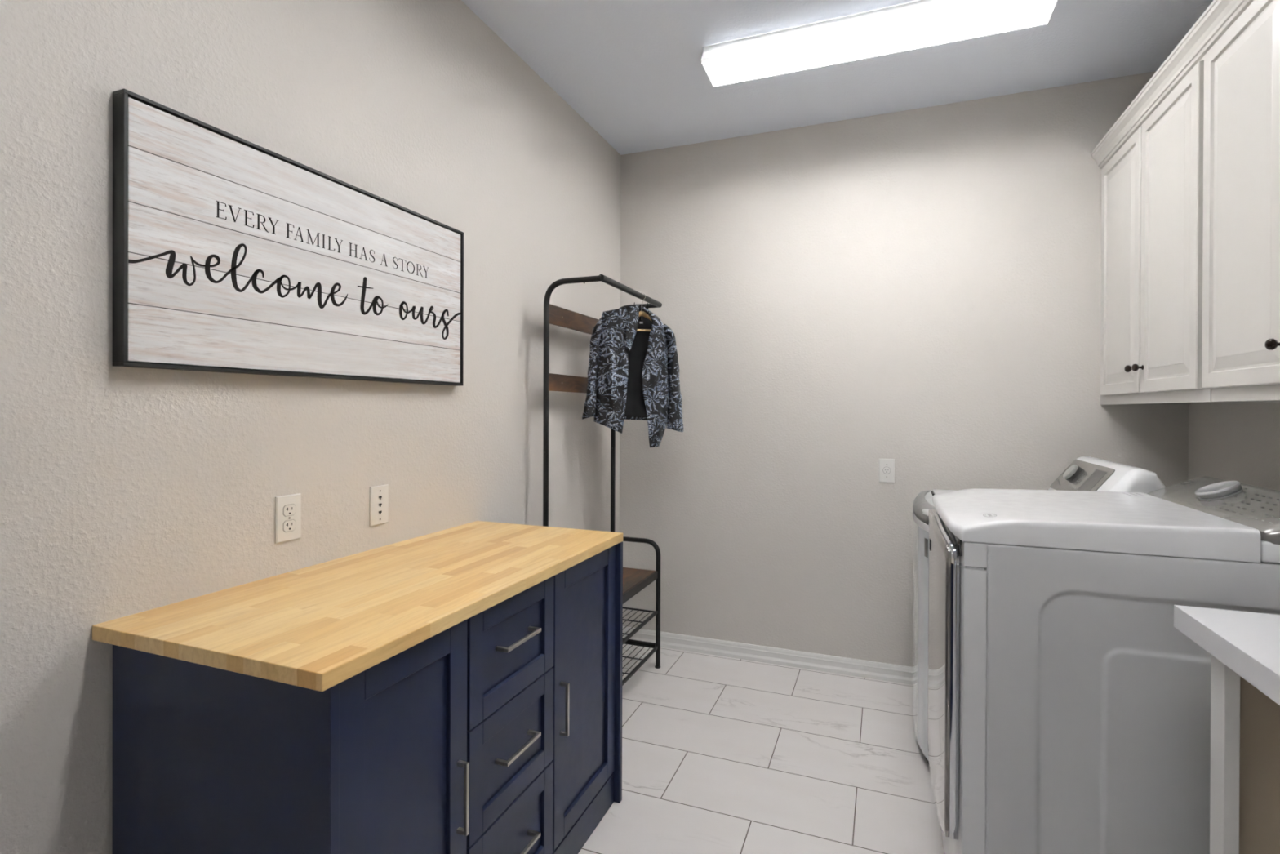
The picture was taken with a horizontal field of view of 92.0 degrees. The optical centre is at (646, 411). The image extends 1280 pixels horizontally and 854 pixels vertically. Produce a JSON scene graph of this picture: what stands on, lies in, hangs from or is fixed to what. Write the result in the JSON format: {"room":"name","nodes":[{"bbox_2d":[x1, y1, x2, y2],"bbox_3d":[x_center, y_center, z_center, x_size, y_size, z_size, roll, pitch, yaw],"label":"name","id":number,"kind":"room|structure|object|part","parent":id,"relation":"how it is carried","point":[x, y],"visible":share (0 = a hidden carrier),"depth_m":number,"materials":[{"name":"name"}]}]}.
{"room":"laundry room","nodes":[
{"label":"laundry room","id":0,"kind":"room"},
{"bbox_2d":[0,0,620,853],"bbox_3d":[-1.142,-0.075,1.093,0.120,2.747,5.462,0,0,21],"label":"wall","id":1,"kind":"structure","parent":0,"point":[124,491],"depth_m":1.43,"materials":[{"name":"paint"}]},
{"bbox_2d":[112,88,463,386],"bbox_3d":[-0.834,-0.354,1.672,0.035,0.532,1.028,0,0,21],"label":"framed sign","id":2,"kind":"object","parent":1,"relation":"attached to","point":[232,253],"visible":1,"depth_m":1.45,"materials":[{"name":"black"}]},
{"bbox_2d":[275,493,301,543],"bbox_3d":[-0.898,0.268,1.554,0.008,0.115,0.070,0,0,21],"label":"power outlet","id":3,"kind":"object","parent":1,"relation":"attached to","point":[288,507],"visible":1,"depth_m":1.55,"materials":[{"name":"white plastic"}]},
{"bbox_2d":[283,520,295,531],"bbox_3d":[-0.895,0.288,1.553,0.001,0.027,0.034,0,0,21],"label":"receptacle","id":4,"kind":"object","parent":3,"relation":"attached to","point":[288,525],"depth_m":1.55,"materials":[{"name":"white plastic"}]},
{"bbox_2d":[283,504,295,515],"bbox_3d":[-0.895,0.249,1.553,0.001,0.027,0.034,0,0,21],"label":"receptacle","id":5,"kind":"object","parent":3,"relation":"attached to","point":[288,509],"depth_m":1.55,"materials":[{"name":"white plastic"}]},
{"bbox_2d":[369,484,388,526],"bbox_3d":[-0.791,0.278,1.834,0.007,0.115,0.070,0,0,21],"label":"phone jack plate","id":6,"kind":"object","parent":1,"relation":"attached to","point":[379,495],"visible":1,"depth_m":1.83,"materials":[{"name":"white plastic"}]},
{"bbox_2d":[577,644,944,853],"bbox_3d":[-0.101,1.356,0.052,2.826,0.100,6.662,0,0,21],"label":"floor","id":7,"kind":"structure","parent":0,"point":[721,754],"depth_m":2.27,"materials":[{"name":"tile"}]},
{"bbox_2d":[92,520,622,853],"bbox_3d":[-0.560,0.853,1.620,0.595,0.894,1.190,0,0,21],"label":"storage cabinet","id":8,"kind":"object","parent":7,"relation":"on","point":[456,690],"visible":1,"depth_m":1.22,"materials":[{"name":"blue paint"}]},
{"bbox_3d":[-0.761,0.868,1.094,0.558,0.865,0.018,0,0,21],"label":"panel","id":9,"kind":"part","parent":8,"relation":"part of","materials":[{"name":"blue paint"}]},
{"bbox_2d":[92,520,622,691],"bbox_3d":[-0.563,0.420,1.621,0.586,0.028,1.190,0,0,21],"label":"countertop","id":10,"kind":"structure","parent":8,"relation":"on","point":[317,627],"depth_m":1.30,"materials":[{"name":"beige wood"}]},
{"bbox_3d":[-0.453,0.817,1.169,0.021,0.753,0.336,0,0,21],"label":"door","id":11,"kind":"part","parent":8,"relation":"part of","materials":[{"name":"blue paint"}]},
{"bbox_3d":[-0.386,0.806,1.292,0.035,0.149,0.008,0,0,21],"label":"handle","id":12,"kind":"part","parent":8,"relation":"part of","materials":[{"name":"silver metal"}]},
{"bbox_3d":[-0.326,1.068,1.504,0.021,0.248,0.363,0,0,21],"label":"drawer","id":13,"kind":"part","parent":8,"relation":"part of","materials":[{"name":"blue paint"}]},
{"bbox_3d":[-0.325,0.816,1.503,0.021,0.248,0.363,0,0,21],"label":"drawer","id":14,"kind":"part","parent":8,"relation":"part of","materials":[{"name":"blue paint"}]},
{"bbox_3d":[-0.324,0.564,1.502,0.021,0.248,0.363,0,0,21],"label":"drawer","id":15,"kind":"part","parent":8,"relation":"part of","materials":[{"name":"blue paint"}]},
{"bbox_3d":[-0.307,0.814,1.497,0.035,0.008,0.148,0,0,21],"label":"handle","id":16,"kind":"part","parent":8,"relation":"part of","materials":[{"name":"silver metal"}]},
{"bbox_3d":[-0.306,0.551,1.496,0.035,0.008,0.148,0,0,21],"label":"handle","id":17,"kind":"part","parent":8,"relation":"part of","materials":[{"name":"silver metal"}]},
{"bbox_3d":[-0.308,1.068,1.498,0.035,0.008,0.148,0,0,21],"label":"handle","id":18,"kind":"part","parent":8,"relation":"part of","materials":[{"name":"silver metal"}]},
{"bbox_3d":[-0.229,0.819,1.702,0.035,0.144,0.008,0,0,21],"label":"handle","id":19,"kind":"part","parent":8,"relation":"part of","materials":[{"name":"silver metal"}]},
{"bbox_3d":[-0.185,0.816,1.866,0.021,0.753,0.404,0,0,21],"label":"door","id":20,"kind":"part","parent":8,"relation":"part of","materials":[{"name":"blue paint"}]},
{"bbox_3d":[-0.347,0.866,2.159,0.567,0.865,0.020,0,0,21],"label":"panel","id":21,"kind":"part","parent":8,"relation":"part of","materials":[{"name":"blue paint"}]},
{"bbox_2d":[542,274,662,685],"bbox_3d":[-0.178,0.373,2.852,0.281,1.848,0.714,0,0,21],"label":"coat rack","id":22,"kind":"object","parent":7,"relation":"on","point":[634,580],"visible":0.48,"depth_m":2.82,"materials":[{"name":"black metal"}]},
{"bbox_3d":[-0.306,0.369,2.535,0.264,1.833,0.024,0,0,21],"label":"post frame","id":23,"kind":"part","parent":22,"relation":"part of","materials":[{"name":"black metal"}]},
{"bbox_3d":[-0.057,-0.537,2.804,0.027,0.027,0.692,0,0,21],"label":"rail","id":24,"kind":"part","parent":22,"relation":"part of","materials":[{"name":"black metal"}]},
{"bbox_2d":[582,302,684,447],"bbox_3d":[-0.056,-0.168,2.891,0.477,0.674,0.121,0,0,-11],"label":"jacket","id":25,"kind":"object","parent":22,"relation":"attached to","point":[633,374],"visible":0.99,"depth_m":2.86,"materials":[{"name":"fabric"}]},
{"bbox_3d":[-0.139,-0.194,2.847,0.208,0.593,0.041,0,0,3],"label":"panel","id":26,"kind":"part","parent":25,"relation":"part of","materials":[{"name":"fabric"}]},
{"bbox_3d":[-0.063,-0.205,2.934,0.340,0.506,0.035,0,0,-9],"label":"panel","id":27,"kind":"part","parent":25,"relation":"part of","materials":[{"name":"fabric"}]},
{"bbox_3d":[0.046,-0.159,2.883,0.142,0.656,0.041,0,0,-28],"label":"panel","id":28,"kind":"part","parent":25,"relation":"part of","materials":[{"name":"fabric"}]},
{"bbox_3d":[-0.061,0.368,3.174,0.264,1.833,0.024,0,0,21],"label":"post frame","id":29,"kind":"part","parent":22,"relation":"part of","materials":[{"name":"black metal"}]},
{"bbox_3d":[-0.182,0.811,2.855,0.239,0.016,0.658,0,0,21],"label":"bench seat","id":30,"kind":"part","parent":22,"relation":"part of","materials":[{"name":"brown wood"}]},
{"bbox_2d":[622,642,657,685],"bbox_3d":[-0.181,1.191,2.855,0.260,0.014,0.661,0,0,21],"label":"wire shelf","id":31,"kind":"object","parent":22,"relation":"attached to","point":[651,645],"depth_m":3.01,"materials":[{"name":"black metal"}]},
{"bbox_2d":[622,606,657,644],"bbox_3d":[-0.180,1.011,2.854,0.260,0.014,0.661,0,0,21],"label":"wire shelf","id":32,"kind":"object","parent":22,"relation":"attached to","point":[655,612],"depth_m":2.99,"materials":[{"name":"black metal"}]},
{"bbox_3d":[-0.181,0.824,2.854,0.258,0.037,0.670,0,0,21],"label":"bench frame","id":33,"kind":"part","parent":22,"relation":"part of","materials":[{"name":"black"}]},
{"bbox_3d":[-0.046,0.965,3.169,0.253,0.635,0.024,0,0,21],"label":"frame","id":34,"kind":"part","parent":22,"relation":"part of","materials":[{"name":"black metal"}]},
{"bbox_2d":[636,292,651,331],"bbox_3d":[-0.020,-0.466,2.900,0.226,0.183,0.022,0,0,-10],"label":"clothes hanger","id":35,"kind":"object","parent":22,"relation":"hanging from","point":[642,313],"visible":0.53,"depth_m":2.90,"materials":[{"name":"brown wood"}]},
{"bbox_2d":[911,456,1165,764],"bbox_3d":[1.450,0.738,2.369,0.789,1.110,0.680,0,0,21],"label":"washer","id":36,"kind":"object","parent":7,"relation":"on","point":[1090,473],"visible":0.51,"depth_m":2.29,"materials":[{"name":"white metal"}]},
{"bbox_3d":[1.367,0.351,2.400,0.430,0.012,0.540,0,0,21],"label":"lid","id":37,"kind":"part","parent":36,"relation":"part of","materials":[{"name":"white metal"}]},
{"bbox_3d":[1.648,0.259,2.351,0.095,0.123,0.480,0,0,21],"label":"control panel","id":38,"kind":"part","parent":36,"relation":"part of","materials":[{"name":"grey plastic"}]},
{"bbox_2d":[927,475,1279,853],"bbox_3d":[1.241,0.744,1.704,0.831,1.124,0.674,0,0,21],"label":"dryer","id":39,"kind":"object","parent":7,"relation":"on","point":[1068,711],"visible":0.9,"depth_m":1.45,"materials":[{"name":"white metal"}]},
{"bbox_3d":[0.867,0.710,1.848,0.025,0.790,0.630,0,0,21],"label":"door","id":40,"kind":"part","parent":39,"relation":"part of","materials":[{"name":"white metal"}]},
{"bbox_3d":[0.879,0.691,1.843,0.033,0.758,0.632,0,0,21],"label":"door trim","id":41,"kind":"part","parent":39,"relation":"part of","materials":[{"name":"silver metal"}]},
{"bbox_3d":[1.148,0.286,1.739,0.605,0.069,0.670,0,0,21],"label":"lid","id":42,"kind":"part","parent":39,"relation":"part of","materials":[{"name":"white metal"}]},
{"bbox_3d":[1.167,0.806,1.377,0.725,0.963,0.005,0,0,21],"label":"panel","id":43,"kind":"part","parent":39,"relation":"part of","materials":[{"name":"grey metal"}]},
{"bbox_2d":[1180,480,1279,523],"bbox_3d":[1.506,0.222,1.598,0.096,0.042,0.593,0,0,21],"label":"control panel","id":44,"kind":"object","parent":39,"relation":"attached to","point":[1229,498],"depth_m":1.57,"materials":[{"name":"grey plastic"}]},
{"bbox_2d":[1173,604,1279,853],"bbox_3d":[1.034,0.860,0.253,0.615,0.900,2.012,0,0,21],"label":"table","id":45,"kind":"object","parent":7,"relation":"on","point":[1244,646],"depth_m":1.18,"materials":[{"name":"white laminate"}]},
{"bbox_2d":[1173,604,1279,705],"bbox_3d":[1.036,0.433,0.252,0.615,0.046,2.012,0,0,21],"label":"countertop","id":46,"kind":"structure","parent":45,"relation":"on","point":[1248,643],"depth_m":1.13,"materials":[{"name":"white laminate"}]},
{"bbox_3d":[1.393,0.882,1.102,0.554,0.854,0.025,0,0,21],"label":"panel","id":47,"kind":"part","parent":45,"relation":"part of","materials":[{"name":"beige wood"}]},
{"bbox_2d":[461,0,1213,155],"bbox_3d":[-0.089,-1.491,0.044,2.826,0.100,6.662,0,0,21],"label":"ceiling","id":48,"kind":"structure","parent":0,"point":[633,70],"depth_m":2.55,"materials":[{"name":"paint"}]},
{"bbox_2d":[700,0,1057,86],"bbox_3d":[0.813,-1.403,2.298,1.208,0.083,0.197,0,0,21],"label":"ceiling light","id":49,"kind":"object","parent":48,"relation":"attached to","point":[922,23],"visible":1,"depth_m":2.29,"materials":[{"name":"white plastic"}]},
{"bbox_2d":[619,71,1188,666],"bbox_3d":[1.079,-0.072,3.101,2.586,2.747,0.120,0,0,21],"label":"wall","id":50,"kind":"structure","parent":0,"point":[920,289],"depth_m":3.05,"materials":[{"name":"paint"}]},
{"bbox_2d":[622,626,911,684],"bbox_3d":[1.049,1.263,3.039,2.586,0.078,0.020,0,0,21],"label":"baseboard","id":51,"kind":"structure","parent":50,"relation":"attached to","point":[797,659],"depth_m":3.17,"materials":[{"name":"white paint"}]},
{"bbox_2d":[879,458,894,482],"bbox_3d":[1.167,0.288,2.999,0.070,0.115,0.008,0,0,21],"label":"power outlet","id":52,"kind":"object","parent":50,"relation":"attached to","point":[886,466],"visible":1,"depth_m":3.00,"materials":[{"name":"white plastic"}]},
{"bbox_2d":[883,466,890,473],"bbox_3d":[1.166,0.287,2.996,0.033,0.033,0.001,0,0,21],"label":"receptacle","id":53,"kind":"object","parent":52,"relation":"attached to","point":[886,469],"depth_m":2.99,"materials":[{"name":"white plastic"}]},
{"bbox_2d":[1188,401,1279,490],"bbox_3d":[1.383,-0.062,0.122,0.120,2.747,5.462,0,0,21],"label":"wall","id":54,"kind":"structure","parent":0,"point":[1239,442],"depth_m":2.23,"materials":[{"name":"paint"}]},
{"bbox_2d":[1100,56,1211,404],"bbox_3d":[1.922,-0.552,2.188,0.360,1.050,0.975,0,0,21],"label":"upper cabinet","id":55,"kind":"object","parent":54,"relation":"attached to","point":[1152,188],"visible":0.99,"depth_m":2.09,"materials":[{"name":"white paint"}]},
{"bbox_3d":[1.867,-0.549,2.430,0.020,0.965,0.423,0,0,21],"label":"door","id":56,"kind":"part","parent":55,"relation":"part of","materials":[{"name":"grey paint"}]},
{"bbox_3d":[1.775,-0.156,2.269,0.032,0.027,0.027,0,0,21],"label":"knob","id":57,"kind":"part","parent":55,"relation":"part of","materials":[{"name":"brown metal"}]},
{"bbox_3d":[1.750,-0.156,2.204,0.032,0.027,0.027,0,0,21],"label":"knob","id":58,"kind":"part","parent":55,"relation":"part of","materials":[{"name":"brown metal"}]},
{"bbox_3d":[1.709,-0.548,2.018,0.020,0.965,0.430,0,0,21],"label":"door","id":59,"kind":"part","parent":55,"relation":"part of","materials":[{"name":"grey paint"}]},
{"bbox_2d":[1201,0,1279,401],"bbox_3d":[1.584,-0.551,1.308,0.360,1.050,0.920,0,0,21],"label":"upper cabinet","id":60,"kind":"object","parent":54,"relation":"attached to","point":[1241,355],"visible":1,"depth_m":1.59,"materials":[{"name":"white paint"}]},
{"bbox_2d":[1091,0,1253,168],"bbox_3d":[1.623,-1.089,1.812,0.039,0.078,1.891,0,0,21],"label":"trim","id":61,"kind":"structure","parent":60,"relation":"attached to","point":[1220,15],"depth_m":1.97,"materials":[{"name":"white paint"}]},
{"bbox_3d":[1.452,-0.155,1.428,0.032,0.027,0.027,0,0,21],"label":"knob","id":62,"kind":"part","parent":60,"relation":"part of","materials":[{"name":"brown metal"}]}
]}

